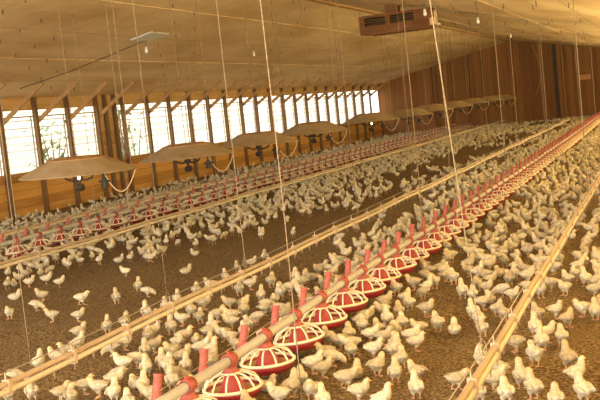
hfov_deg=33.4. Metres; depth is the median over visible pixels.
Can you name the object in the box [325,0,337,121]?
rope
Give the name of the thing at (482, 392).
chick
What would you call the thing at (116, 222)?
pan
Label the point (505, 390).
chick
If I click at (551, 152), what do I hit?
pan
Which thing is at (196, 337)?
chick
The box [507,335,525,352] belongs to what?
chick
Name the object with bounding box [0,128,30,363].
rope
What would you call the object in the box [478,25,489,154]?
rope
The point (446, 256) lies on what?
chick
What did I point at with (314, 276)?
chick
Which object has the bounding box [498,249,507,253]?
chick
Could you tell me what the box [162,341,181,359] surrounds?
chick
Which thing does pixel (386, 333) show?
chick
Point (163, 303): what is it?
chick
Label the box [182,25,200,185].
rope
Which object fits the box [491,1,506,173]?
rope
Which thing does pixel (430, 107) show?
brooder hover
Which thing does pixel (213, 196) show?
pan
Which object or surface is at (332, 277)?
chick
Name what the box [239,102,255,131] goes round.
window
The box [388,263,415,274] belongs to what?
bowl
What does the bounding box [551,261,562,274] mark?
chick
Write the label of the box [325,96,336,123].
window
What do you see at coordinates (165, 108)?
window
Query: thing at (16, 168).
windows
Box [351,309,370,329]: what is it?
chick
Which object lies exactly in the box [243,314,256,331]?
chick
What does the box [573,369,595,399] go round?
chick
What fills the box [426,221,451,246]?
pan
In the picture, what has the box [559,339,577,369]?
chick
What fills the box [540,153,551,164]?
pan
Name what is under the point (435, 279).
chick
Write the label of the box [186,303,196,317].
chick
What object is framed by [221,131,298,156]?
brooder hover
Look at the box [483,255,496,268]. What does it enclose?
chick
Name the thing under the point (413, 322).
chick
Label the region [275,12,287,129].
rope
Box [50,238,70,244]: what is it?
bowl
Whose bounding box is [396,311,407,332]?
chick
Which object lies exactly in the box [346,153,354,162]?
pan
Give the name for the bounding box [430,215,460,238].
pan
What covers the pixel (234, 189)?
pan
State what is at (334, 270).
chick
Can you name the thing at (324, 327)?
chick
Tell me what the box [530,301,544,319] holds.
chick
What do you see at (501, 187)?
pan
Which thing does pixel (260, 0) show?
rope
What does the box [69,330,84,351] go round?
chick
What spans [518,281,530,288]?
chick
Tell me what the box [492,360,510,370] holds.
chick
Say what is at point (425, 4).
cable
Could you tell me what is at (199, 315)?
chick
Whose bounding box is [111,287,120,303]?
chick
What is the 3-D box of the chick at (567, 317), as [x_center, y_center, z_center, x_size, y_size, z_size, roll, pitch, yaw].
[1.657,0.730,6.192,0.078,0.123,0.128,-1,7,44]
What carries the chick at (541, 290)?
on the floor
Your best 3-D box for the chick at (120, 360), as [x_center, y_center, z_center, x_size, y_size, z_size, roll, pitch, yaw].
[-1.105,1.008,6.220,0.143,0.137,0.087,-5,5,14]
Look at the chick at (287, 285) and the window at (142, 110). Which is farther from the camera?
the window at (142, 110)
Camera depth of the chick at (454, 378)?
5.11 m
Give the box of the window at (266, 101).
[254,101,269,130]
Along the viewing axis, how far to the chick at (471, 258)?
8.52 m
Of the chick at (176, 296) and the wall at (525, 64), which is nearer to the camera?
the chick at (176, 296)
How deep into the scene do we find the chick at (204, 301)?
7.99 m
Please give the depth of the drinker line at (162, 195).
17.79 m
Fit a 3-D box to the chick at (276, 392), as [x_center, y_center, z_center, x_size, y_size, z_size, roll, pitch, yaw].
[-0.115,1.000,5.159,0.141,0.136,0.086,-3,6,26]
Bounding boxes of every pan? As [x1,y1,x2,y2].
[5,237,30,257]
[28,231,51,250]
[50,225,72,244]
[70,220,91,238]
[89,215,109,233]
[107,211,127,228]
[123,207,142,223]
[140,203,158,219]
[155,200,172,215]
[167,197,185,211]
[177,375,216,399]
[182,194,198,208]
[193,190,210,204]
[202,351,263,399]
[205,187,221,200]
[216,184,232,197]
[227,182,242,194]
[237,179,252,191]
[239,327,295,375]
[248,176,262,188]
[257,174,271,186]
[266,172,279,183]
[273,307,324,351]
[275,170,288,180]
[283,168,295,179]
[292,166,303,176]
[299,164,310,174]
[300,290,347,329]
[306,163,318,172]
[314,161,324,171]
[320,159,331,168]
[325,276,367,313]
[328,157,337,167]
[333,156,343,165]
[339,154,348,163]
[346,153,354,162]
[348,264,385,298]
[357,150,365,159]
[366,253,401,285]
[371,147,380,155]
[383,244,416,274]
[385,143,393,150]
[399,236,429,263]
[413,228,441,254]
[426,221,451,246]
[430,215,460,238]
[440,209,468,231]
[448,204,477,225]
[458,199,484,219]
[466,194,492,213]
[475,190,498,208]
[481,186,503,204]
[491,182,508,199]
[497,179,514,195]
[499,176,519,189]
[505,173,524,186]
[508,170,528,184]
[518,167,531,181]
[522,164,535,178]
[527,162,538,175]
[530,159,542,172]
[533,157,546,169]
[537,155,548,166]
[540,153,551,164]
[543,151,554,162]
[546,149,555,160]
[549,147,559,156]
[552,145,561,155]
[554,144,564,152]
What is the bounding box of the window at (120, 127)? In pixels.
[118,111,124,156]
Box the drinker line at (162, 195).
[0,122,456,235]
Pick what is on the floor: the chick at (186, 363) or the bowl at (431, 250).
the chick at (186, 363)
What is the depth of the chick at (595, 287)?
6.97 m
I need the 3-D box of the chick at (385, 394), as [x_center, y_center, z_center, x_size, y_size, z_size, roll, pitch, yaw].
[0.402,0.963,4.888,0.121,0.149,0.083,-6,5,4]
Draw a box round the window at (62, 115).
[41,115,68,159]
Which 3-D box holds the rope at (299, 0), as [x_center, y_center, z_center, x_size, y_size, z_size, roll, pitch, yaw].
[0.107,-2.572,18.489,0.010,2.281,0.009,-4,5,20]
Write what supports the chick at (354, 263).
on the floor
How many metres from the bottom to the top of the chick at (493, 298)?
0.098 m
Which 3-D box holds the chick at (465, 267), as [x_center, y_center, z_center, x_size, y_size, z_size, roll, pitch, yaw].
[1.389,0.575,8.271,0.127,0.122,0.077,-4,5,23]
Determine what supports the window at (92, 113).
in the wall at (47, 195)
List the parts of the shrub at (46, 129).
stem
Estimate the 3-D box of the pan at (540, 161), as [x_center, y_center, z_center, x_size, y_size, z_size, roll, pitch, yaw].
[4.351,-0.696,18.141,0.326,0.253,0.326,-5,5,21]
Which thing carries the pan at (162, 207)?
attached to the feed line at (67, 226)
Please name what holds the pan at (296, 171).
attached to the feed line at (67, 226)
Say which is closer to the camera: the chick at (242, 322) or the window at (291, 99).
the chick at (242, 322)
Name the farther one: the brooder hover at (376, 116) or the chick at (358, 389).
the brooder hover at (376, 116)
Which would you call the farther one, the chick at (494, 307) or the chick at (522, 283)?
the chick at (522, 283)
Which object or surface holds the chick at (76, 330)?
on the floor
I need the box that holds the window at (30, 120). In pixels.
[7,117,37,167]
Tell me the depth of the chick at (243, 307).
7.51 m
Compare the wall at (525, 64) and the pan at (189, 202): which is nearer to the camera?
the pan at (189, 202)
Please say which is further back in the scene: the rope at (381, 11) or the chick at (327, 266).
the rope at (381, 11)
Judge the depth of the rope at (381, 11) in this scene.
21.94 m
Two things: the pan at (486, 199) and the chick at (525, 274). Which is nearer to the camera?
the chick at (525, 274)
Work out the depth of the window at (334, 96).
39.61 m
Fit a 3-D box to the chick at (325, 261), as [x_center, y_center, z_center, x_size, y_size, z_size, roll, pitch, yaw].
[0.203,0.611,9.363,0.147,0.108,0.089,-5,5,14]
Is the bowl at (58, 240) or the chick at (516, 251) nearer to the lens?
the chick at (516, 251)
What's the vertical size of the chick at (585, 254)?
0.120 m
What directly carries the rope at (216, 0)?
hanging from the ceiling
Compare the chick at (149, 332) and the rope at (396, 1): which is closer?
the chick at (149, 332)
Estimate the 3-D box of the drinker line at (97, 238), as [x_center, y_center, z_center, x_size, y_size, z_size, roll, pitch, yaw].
[2.278,-1.187,24.482,0.054,0.130,37.500,-4,5,20]
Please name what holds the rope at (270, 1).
hanging from the ceiling
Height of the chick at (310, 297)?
0.148 m
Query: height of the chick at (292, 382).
0.155 m
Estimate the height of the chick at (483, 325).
0.129 m
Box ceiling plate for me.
[130,32,168,41]
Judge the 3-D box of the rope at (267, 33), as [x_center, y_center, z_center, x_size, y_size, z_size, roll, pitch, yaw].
[-0.543,-2.095,21.378,0.010,2.913,0.009,-4,5,20]
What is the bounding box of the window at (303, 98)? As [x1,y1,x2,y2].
[293,98,305,124]
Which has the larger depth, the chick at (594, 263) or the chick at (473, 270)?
the chick at (473, 270)
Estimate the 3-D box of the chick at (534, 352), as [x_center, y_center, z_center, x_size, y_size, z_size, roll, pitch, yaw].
[1.269,0.822,5.421,0.087,0.156,0.127,-2,6,36]
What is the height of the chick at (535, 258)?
0.130 m
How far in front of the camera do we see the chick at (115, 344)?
6.70 m
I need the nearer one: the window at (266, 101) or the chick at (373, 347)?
the chick at (373, 347)
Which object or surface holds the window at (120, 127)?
in the wall at (47, 195)
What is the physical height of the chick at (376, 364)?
0.132 m
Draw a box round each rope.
[0,95,20,255]
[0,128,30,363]
[57,1,76,155]
[72,15,96,215]
[104,0,131,223]
[111,0,131,165]
[132,0,169,302]
[169,0,185,142]
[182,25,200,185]
[196,1,218,199]
[216,0,247,266]
[242,0,256,131]
[260,0,301,399]
[267,33,281,168]
[270,1,288,177]
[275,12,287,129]
[299,0,311,118]
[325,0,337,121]
[332,10,347,162]
[336,0,357,214]
[339,44,349,147]
[359,12,368,106]
[381,11,391,115]
[381,37,388,113]
[384,35,395,149]
[396,1,413,187]
[400,34,406,101]
[402,0,423,226]
[419,31,426,107]
[421,35,430,136]
[429,0,486,355]
[434,0,450,172]
[440,25,447,105]
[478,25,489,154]
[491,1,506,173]
[508,23,518,140]
[531,43,540,96]
[537,33,545,128]
[539,24,548,141]
[560,40,566,118]
[573,1,588,192]
[574,39,580,121]
[590,47,595,115]
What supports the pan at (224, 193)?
attached to the feed line at (67, 226)
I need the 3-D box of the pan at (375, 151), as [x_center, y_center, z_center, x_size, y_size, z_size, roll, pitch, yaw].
[2.115,-1.381,28.332,0.325,0.258,0.325,-3,6,26]
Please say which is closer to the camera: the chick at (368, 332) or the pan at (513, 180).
the chick at (368, 332)
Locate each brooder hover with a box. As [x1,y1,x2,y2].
[18,154,137,191]
[138,141,234,171]
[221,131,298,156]
[281,121,347,143]
[341,112,398,130]
[390,108,432,123]
[416,104,452,118]
[440,100,472,113]
[460,98,488,109]
[479,96,504,106]
[493,94,516,104]
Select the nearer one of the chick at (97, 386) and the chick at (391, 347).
the chick at (97, 386)
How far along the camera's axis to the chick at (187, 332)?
6.80 m
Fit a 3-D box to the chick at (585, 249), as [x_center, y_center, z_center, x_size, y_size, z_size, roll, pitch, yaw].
[2.414,0.447,8.491,0.076,0.125,0.105,-8,5,-18]
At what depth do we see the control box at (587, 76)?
41.53 m
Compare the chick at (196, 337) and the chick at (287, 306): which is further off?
the chick at (287, 306)
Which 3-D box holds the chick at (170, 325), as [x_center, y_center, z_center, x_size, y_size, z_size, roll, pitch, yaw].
[-0.929,0.896,7.193,0.085,0.153,0.125,-7,5,-11]
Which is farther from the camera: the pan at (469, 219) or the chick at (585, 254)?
the pan at (469, 219)
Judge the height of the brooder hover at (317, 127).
0.447 m
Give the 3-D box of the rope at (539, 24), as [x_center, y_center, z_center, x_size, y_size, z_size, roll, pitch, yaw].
[4.790,-2.273,19.620,0.011,2.474,0.010,-4,5,20]
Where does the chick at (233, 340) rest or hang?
on the floor
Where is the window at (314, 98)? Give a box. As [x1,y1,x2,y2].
[304,98,316,121]
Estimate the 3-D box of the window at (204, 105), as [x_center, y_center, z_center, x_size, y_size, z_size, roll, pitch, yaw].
[-2.797,-2.047,27.488,0.026,1.090,1.080,-4,5,20]
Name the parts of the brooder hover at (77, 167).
crown plate, burner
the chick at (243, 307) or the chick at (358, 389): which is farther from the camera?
the chick at (243, 307)
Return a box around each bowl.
[6,250,30,257]
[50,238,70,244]
[92,229,106,233]
[110,223,126,228]
[127,218,142,223]
[158,210,172,215]
[206,380,261,399]
[241,355,293,375]
[277,333,323,351]
[303,314,346,329]
[328,299,366,313]
[352,285,384,298]
[371,274,400,285]
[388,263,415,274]
[404,254,428,263]
[416,246,440,254]
[440,231,460,238]
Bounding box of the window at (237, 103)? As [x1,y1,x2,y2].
[223,103,240,138]
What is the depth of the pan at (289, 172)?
21.85 m
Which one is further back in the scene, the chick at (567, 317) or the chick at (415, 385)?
the chick at (567, 317)
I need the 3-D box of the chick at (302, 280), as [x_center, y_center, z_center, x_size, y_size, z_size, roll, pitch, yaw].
[0.012,0.677,8.511,0.130,0.160,0.089,-6,5,-3]
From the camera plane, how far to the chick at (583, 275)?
7.35 m
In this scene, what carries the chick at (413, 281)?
on the floor
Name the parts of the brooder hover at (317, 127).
crown plate, burner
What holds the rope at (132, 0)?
hanging from the ceiling
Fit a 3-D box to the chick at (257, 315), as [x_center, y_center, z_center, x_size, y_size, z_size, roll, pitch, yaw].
[-0.320,0.855,7.234,0.143,0.101,0.081,-5,5,7]
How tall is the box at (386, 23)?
0.504 m
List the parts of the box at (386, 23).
duct stem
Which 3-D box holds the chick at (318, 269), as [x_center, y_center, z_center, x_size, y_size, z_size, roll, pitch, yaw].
[0.161,0.637,9.065,0.076,0.112,0.136,-11,7,-43]
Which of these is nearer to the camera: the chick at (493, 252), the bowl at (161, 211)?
the chick at (493, 252)
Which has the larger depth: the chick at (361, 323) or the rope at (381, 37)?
the rope at (381, 37)
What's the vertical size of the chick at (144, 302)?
0.157 m
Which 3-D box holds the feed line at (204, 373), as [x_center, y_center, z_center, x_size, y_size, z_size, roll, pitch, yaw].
[5.782,-1.349,22.162,0.107,0.214,40.800,-4,5,20]
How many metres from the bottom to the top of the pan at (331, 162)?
0.256 m
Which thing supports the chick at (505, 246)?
on the floor
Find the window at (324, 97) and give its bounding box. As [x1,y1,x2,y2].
[315,97,326,120]
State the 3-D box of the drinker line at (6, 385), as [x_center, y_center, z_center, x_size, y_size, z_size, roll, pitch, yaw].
[3.697,-0.853,19.234,0.054,0.162,33.400,-4,5,20]
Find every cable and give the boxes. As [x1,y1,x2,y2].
[20,41,143,88]
[425,4,589,34]
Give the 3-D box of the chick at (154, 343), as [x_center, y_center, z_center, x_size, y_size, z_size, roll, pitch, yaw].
[-0.970,0.962,6.680,0.124,0.120,0.076,-6,5,-3]
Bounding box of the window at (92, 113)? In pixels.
[73,113,97,155]
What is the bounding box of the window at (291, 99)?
[283,99,294,125]
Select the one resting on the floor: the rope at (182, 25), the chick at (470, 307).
the chick at (470, 307)
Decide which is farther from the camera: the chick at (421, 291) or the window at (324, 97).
the window at (324, 97)
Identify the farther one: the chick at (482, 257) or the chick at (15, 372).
the chick at (482, 257)
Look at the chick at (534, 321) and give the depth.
6.03 m
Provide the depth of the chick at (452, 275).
7.95 m
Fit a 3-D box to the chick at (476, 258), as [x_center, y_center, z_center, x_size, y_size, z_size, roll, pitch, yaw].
[1.553,0.512,8.778,0.129,0.124,0.078,-6,5,4]
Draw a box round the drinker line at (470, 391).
[449,172,599,399]
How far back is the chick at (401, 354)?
5.64 m
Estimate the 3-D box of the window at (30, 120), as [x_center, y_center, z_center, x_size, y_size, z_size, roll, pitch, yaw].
[-5.589,-1.081,19.850,0.026,1.090,1.080,-4,5,20]
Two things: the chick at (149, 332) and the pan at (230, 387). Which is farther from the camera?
the chick at (149, 332)
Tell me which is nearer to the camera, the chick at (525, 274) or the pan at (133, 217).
the chick at (525, 274)
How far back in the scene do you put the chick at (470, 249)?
9.18 m
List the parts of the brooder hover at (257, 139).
crown plate, burner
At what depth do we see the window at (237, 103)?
30.01 m
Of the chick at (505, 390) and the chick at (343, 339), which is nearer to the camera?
the chick at (505, 390)
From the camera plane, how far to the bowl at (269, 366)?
5.64 m
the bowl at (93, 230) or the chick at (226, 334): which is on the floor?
the chick at (226, 334)
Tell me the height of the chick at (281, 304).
0.102 m
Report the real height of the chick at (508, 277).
0.135 m
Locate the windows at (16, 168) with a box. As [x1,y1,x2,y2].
[0,91,364,175]
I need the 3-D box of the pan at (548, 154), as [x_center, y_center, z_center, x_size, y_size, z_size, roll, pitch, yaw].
[4.852,-0.872,19.521,0.325,0.256,0.325,-5,5,15]
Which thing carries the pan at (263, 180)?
attached to the feed line at (67, 226)
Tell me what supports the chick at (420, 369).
on the floor
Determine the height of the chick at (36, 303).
0.100 m
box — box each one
[358,4,440,35]
[579,74,590,79]
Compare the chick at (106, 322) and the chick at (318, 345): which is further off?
the chick at (106, 322)
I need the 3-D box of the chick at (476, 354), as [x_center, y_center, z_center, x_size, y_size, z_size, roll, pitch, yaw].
[0.995,0.858,5.484,0.079,0.130,0.110,-7,5,-10]
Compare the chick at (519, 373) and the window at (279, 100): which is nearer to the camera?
the chick at (519, 373)
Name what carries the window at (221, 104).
in the wall at (47, 195)
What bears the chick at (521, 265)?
on the floor
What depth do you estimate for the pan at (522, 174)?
15.80 m
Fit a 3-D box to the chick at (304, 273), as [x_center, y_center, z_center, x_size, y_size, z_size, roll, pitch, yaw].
[0.062,0.667,8.732,0.080,0.133,0.112,-9,6,-29]
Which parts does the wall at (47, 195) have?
wall post, wall post, wall post, wall post, boarded panel, wall post, wall post, wall post, wall post, window sill, wall post, wall post, window rail, wall post, wall post, wall post, wall post, wall post, wall post, wall post, wall post, wall post, wall post, wall post, wall post, wall post, wall post, wall post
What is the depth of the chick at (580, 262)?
7.93 m
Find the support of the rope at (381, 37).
hanging from the ceiling
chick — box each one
[2,383,15,399]
[4,306,13,319]
[6,368,28,383]
[24,382,38,399]
[28,300,44,310]
[31,348,44,370]
[43,308,58,322]
[47,346,64,364]
[49,379,70,399]
[55,342,75,359]
[63,381,77,399]
[69,321,86,336]
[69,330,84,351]
[70,307,85,321]
[73,290,89,304]
[75,373,94,394]
[85,376,109,398]
[100,341,120,356]
[101,314,111,333]
[103,366,125,382]
[104,375,120,399]
[107,367,128,384]
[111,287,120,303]
[111,352,134,366]
[117,333,132,350]
[118,310,130,324]
[120,387,135,399]
[127,352,150,368]
[128,373,138,388]
[133,276,141,291]
[133,369,149,396]
[137,381,152,399]
[139,337,150,357]
[139,353,151,376]
[140,299,151,318]
[141,287,155,296]
[142,324,153,340]
[144,320,160,338]
[147,335,162,353]
[155,347,165,369]
[159,351,174,369]
[160,296,167,311]
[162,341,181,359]
[164,364,178,390]
[164,366,189,376]
[165,314,176,334]
[170,333,183,348]
[172,288,181,305]
[172,343,191,360]
[174,311,189,326]
[174,325,192,345]
[177,381,202,394]
[179,351,191,373]
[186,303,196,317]
[191,281,200,296]
[191,333,202,350]
[191,336,211,352]
[194,307,204,323]
[195,296,210,309]
[199,320,217,334]
[199,335,218,353]
[202,331,212,341]
[206,313,217,334]
[208,304,224,321]
[208,346,217,366]
[212,324,232,342]
[220,295,236,309]
[220,313,239,328]
[220,328,238,345]
[221,268,228,282]
[221,307,240,316]
[229,334,238,349]
[234,281,243,295]
[235,294,249,305]
[238,297,248,317]
[238,320,249,339]
[240,389,255,399]
[243,275,256,289]
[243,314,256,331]
[249,311,264,325]
[256,284,265,300]
[256,303,271,315]
[258,298,275,311]
[260,373,276,391]
[265,271,275,287]
[265,381,291,399]
[270,293,279,302]
[271,303,285,307]
[275,282,285,299]
[279,302,290,316]
[280,367,299,398]
[281,278,296,294]
[291,267,299,278]
[292,280,309,299]
[294,271,308,284]
[297,364,307,387]
[299,290,313,302]
[301,349,323,374]
[302,268,312,283]
[302,271,318,279]
[303,379,317,399]
[311,355,333,378]
[313,264,324,274]
[313,342,336,350]
[315,381,330,399]
[317,259,327,270]
[317,275,324,289]
[322,325,330,344]
[323,264,333,270]
[323,270,334,281]
[323,349,346,366]
[327,330,348,350]
[328,264,338,274]
[331,255,342,268]
[333,365,361,388]
[336,334,361,353]
[342,321,355,335]
[344,337,356,359]
[346,377,371,399]
[351,257,359,267]
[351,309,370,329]
[353,358,363,378]
[356,305,375,325]
[356,313,368,334]
[361,323,380,341]
[363,336,383,358]
[365,351,384,376]
[370,381,392,399]
[372,301,390,313]
[372,317,384,337]
[373,325,393,345]
[375,290,392,301]
[375,300,390,313]
[380,304,393,328]
[383,332,400,356]
[386,319,401,334]
[387,355,401,382]
[388,330,400,342]
[390,278,402,295]
[393,300,404,319]
[394,344,407,367]
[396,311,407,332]
[397,287,410,304]
[401,323,421,345]
[403,292,415,310]
[404,274,422,290]
[405,331,425,351]
[406,359,427,379]
[408,318,427,330]
[408,369,423,398]
[416,287,429,299]
[416,298,433,317]
[418,269,429,281]
[418,275,432,293]
[419,257,430,268]
[422,262,437,272]
[428,273,439,288]
[431,310,444,331]
[432,259,444,272]
[437,261,447,271]
[438,265,449,281]
[442,251,451,264]
[443,248,457,262]
[444,367,468,389]
[448,267,458,284]
[448,316,460,334]
[456,277,468,298]
[460,262,473,276]
[461,254,473,264]
[462,246,473,257]
[466,298,474,319]
[467,284,477,297]
[469,260,483,278]
[470,252,480,265]
[472,246,484,253]
[472,276,482,291]
[472,305,483,326]
[473,343,486,367]
[475,291,492,309]
[476,266,492,281]
[476,315,488,336]
[476,386,486,399]
[477,253,491,259]
[478,279,492,292]
[482,270,496,286]
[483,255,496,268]
[485,289,495,303]
[485,363,507,391]
[486,241,499,254]
[489,298,501,316]
[491,248,501,262]
[491,283,509,297]
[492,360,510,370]
[494,265,504,276]
[495,240,507,251]
[497,302,509,321]
[497,375,514,399]
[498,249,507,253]
[499,253,508,267]
[503,242,514,254]
[503,269,514,286]
[503,285,519,302]
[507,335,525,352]
[509,262,519,277]
[510,249,520,259]
[512,356,525,389]
[513,254,519,270]
[517,258,529,270]
[517,265,534,280]
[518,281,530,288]
[521,240,531,253]
[521,245,533,257]
[523,367,543,399]
[526,339,543,366]
[528,311,541,336]
[529,254,544,262]
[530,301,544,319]
[533,238,545,254]
[533,261,542,270]
[533,323,548,351]
[534,320,555,343]
[535,249,543,255]
[537,282,545,298]
[543,245,553,254]
[544,276,558,291]
[545,299,561,318]
[547,381,564,399]
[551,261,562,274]
[554,323,568,346]
[556,253,563,263]
[558,279,571,295]
[558,307,573,327]
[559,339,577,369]
[561,269,574,282]
[563,355,585,378]
[569,264,579,280]
[570,251,581,260]
[570,257,584,269]
[572,299,590,317]
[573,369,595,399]
[578,252,588,266]
[579,265,591,286]
[580,238,592,249]
[580,246,589,256]
[585,280,599,296]
[586,268,599,283]
[588,297,599,319]
[589,259,599,268]
[591,246,599,259]
[597,294,599,304]
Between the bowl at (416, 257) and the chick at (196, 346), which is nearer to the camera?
the chick at (196, 346)
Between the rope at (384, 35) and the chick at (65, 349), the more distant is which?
the rope at (384, 35)
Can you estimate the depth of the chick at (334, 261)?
9.25 m
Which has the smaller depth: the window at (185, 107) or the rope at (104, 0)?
the rope at (104, 0)
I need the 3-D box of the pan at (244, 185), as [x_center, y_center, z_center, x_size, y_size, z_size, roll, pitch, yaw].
[-1.079,-0.286,19.595,0.325,0.258,0.325,-3,6,26]
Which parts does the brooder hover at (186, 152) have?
crown plate, burner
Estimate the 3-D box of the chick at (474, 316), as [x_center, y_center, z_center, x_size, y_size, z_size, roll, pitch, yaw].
[1.151,0.755,6.465,0.082,0.130,0.135,-5,5,9]
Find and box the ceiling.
[0,0,599,98]
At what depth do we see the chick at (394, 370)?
5.35 m
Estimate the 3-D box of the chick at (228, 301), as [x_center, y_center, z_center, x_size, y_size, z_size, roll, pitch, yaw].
[-0.566,0.809,7.923,0.127,0.122,0.077,-6,5,2]
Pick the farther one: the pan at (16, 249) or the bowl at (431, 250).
the pan at (16, 249)
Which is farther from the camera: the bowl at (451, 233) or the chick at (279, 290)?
the bowl at (451, 233)
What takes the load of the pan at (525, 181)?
attached to the feed line at (204, 373)
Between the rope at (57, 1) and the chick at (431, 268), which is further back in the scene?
the rope at (57, 1)
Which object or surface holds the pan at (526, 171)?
attached to the feed line at (204, 373)
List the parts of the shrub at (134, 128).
stem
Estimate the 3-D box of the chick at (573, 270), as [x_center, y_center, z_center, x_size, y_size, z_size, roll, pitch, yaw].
[2.096,0.556,7.622,0.078,0.128,0.108,-6,5,-1]
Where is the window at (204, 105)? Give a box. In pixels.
[187,105,208,141]
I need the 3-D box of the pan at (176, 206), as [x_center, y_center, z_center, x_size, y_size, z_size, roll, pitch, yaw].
[-2.092,0.070,16.839,0.326,0.253,0.326,-5,5,21]
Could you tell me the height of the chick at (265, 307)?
0.099 m
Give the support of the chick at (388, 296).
on the floor
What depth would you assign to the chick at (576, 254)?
8.40 m
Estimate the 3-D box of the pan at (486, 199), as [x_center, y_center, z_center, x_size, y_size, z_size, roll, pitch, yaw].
[2.341,0.000,12.620,0.325,0.260,0.325,-3,6,26]
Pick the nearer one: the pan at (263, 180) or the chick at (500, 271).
the chick at (500, 271)
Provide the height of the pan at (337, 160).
0.253 m
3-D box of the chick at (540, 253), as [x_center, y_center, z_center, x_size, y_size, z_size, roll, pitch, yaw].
[2.011,0.485,8.424,0.081,0.145,0.119,-9,6,-31]
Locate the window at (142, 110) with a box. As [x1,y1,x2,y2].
[127,110,148,152]
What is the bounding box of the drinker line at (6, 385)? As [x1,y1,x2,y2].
[0,118,569,399]
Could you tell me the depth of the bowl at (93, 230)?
14.41 m
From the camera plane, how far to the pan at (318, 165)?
23.69 m
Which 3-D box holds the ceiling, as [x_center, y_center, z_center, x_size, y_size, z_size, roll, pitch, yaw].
[1.777,-3.382,20.902,13.960,1.691,46.000,-4,5,20]
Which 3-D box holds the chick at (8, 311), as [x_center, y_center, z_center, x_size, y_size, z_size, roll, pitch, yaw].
[-2.481,0.955,8.523,0.077,0.121,0.126,-6,5,1]
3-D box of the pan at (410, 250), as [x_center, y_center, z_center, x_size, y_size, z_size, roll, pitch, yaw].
[0.987,0.445,8.943,0.326,0.253,0.326,-5,5,21]
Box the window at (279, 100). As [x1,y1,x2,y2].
[268,100,282,131]
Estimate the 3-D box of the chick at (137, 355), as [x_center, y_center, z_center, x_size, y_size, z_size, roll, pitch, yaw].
[-1.018,1.007,6.312,0.150,0.105,0.084,-6,5,-4]
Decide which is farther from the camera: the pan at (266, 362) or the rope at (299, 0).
the rope at (299, 0)
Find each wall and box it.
[0,77,390,221]
[377,40,599,135]
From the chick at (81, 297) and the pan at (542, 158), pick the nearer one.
the chick at (81, 297)
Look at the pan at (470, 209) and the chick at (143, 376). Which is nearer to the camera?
the chick at (143, 376)
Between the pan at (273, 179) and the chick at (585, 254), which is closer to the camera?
the chick at (585, 254)
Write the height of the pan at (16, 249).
0.262 m
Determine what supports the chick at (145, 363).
on the floor
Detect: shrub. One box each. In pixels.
[20,119,76,167]
[117,111,141,156]
[122,112,160,155]
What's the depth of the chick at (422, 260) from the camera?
8.68 m
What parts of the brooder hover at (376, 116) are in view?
crown plate, burner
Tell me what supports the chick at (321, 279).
on the floor
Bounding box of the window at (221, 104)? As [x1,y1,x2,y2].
[206,104,225,140]
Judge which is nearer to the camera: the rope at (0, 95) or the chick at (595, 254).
the chick at (595, 254)
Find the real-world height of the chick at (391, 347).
0.158 m
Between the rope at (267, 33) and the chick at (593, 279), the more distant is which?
the rope at (267, 33)
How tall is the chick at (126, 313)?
0.138 m
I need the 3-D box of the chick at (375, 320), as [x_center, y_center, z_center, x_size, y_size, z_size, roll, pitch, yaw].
[0.504,0.825,6.460,0.080,0.126,0.131,-7,5,-13]
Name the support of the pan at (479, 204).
attached to the feed line at (204, 373)
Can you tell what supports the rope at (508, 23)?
hanging from the ceiling
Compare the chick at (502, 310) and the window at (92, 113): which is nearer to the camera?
the chick at (502, 310)
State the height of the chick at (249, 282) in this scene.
0.127 m
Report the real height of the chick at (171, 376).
0.150 m
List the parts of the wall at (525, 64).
post, post, post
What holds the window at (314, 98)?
in the wall at (47, 195)
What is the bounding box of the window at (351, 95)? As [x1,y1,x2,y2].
[343,95,353,117]
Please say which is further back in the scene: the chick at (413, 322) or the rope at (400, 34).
the rope at (400, 34)
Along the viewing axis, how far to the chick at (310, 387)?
5.18 m
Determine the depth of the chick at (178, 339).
6.63 m
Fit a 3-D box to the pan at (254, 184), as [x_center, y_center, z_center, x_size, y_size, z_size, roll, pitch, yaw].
[-0.906,-0.344,20.053,0.324,0.262,0.325,-3,6,26]
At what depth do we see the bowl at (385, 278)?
7.93 m
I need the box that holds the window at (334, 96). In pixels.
[334,96,345,123]
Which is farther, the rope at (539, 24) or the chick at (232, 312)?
the rope at (539, 24)
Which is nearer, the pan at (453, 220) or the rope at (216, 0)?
the rope at (216, 0)
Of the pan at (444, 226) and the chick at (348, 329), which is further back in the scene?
the pan at (444, 226)
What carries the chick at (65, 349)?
on the floor
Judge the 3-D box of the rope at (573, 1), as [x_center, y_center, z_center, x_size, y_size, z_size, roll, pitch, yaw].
[2.961,-1.146,10.567,0.008,2.166,0.007,-4,5,20]
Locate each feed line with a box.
[0,121,471,246]
[144,112,599,399]
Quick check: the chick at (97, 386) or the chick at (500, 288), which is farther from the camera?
the chick at (500, 288)
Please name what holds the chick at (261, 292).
on the floor
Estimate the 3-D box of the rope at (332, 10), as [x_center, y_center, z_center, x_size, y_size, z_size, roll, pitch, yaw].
[0.832,-2.357,20.842,0.010,3.203,0.009,-4,5,20]
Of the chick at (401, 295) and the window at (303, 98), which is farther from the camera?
the window at (303, 98)
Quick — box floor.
[0,119,599,399]
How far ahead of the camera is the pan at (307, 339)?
6.14 m
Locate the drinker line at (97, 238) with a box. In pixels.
[0,117,506,268]
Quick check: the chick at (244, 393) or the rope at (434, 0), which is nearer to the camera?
the chick at (244, 393)
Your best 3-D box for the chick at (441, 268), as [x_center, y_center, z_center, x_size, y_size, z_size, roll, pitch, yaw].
[1.207,0.583,8.361,0.081,0.128,0.133,-2,6,36]
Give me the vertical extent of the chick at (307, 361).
0.137 m
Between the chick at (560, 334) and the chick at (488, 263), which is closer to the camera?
the chick at (560, 334)
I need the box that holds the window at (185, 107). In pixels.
[168,107,189,141]
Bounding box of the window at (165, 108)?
[150,108,169,144]

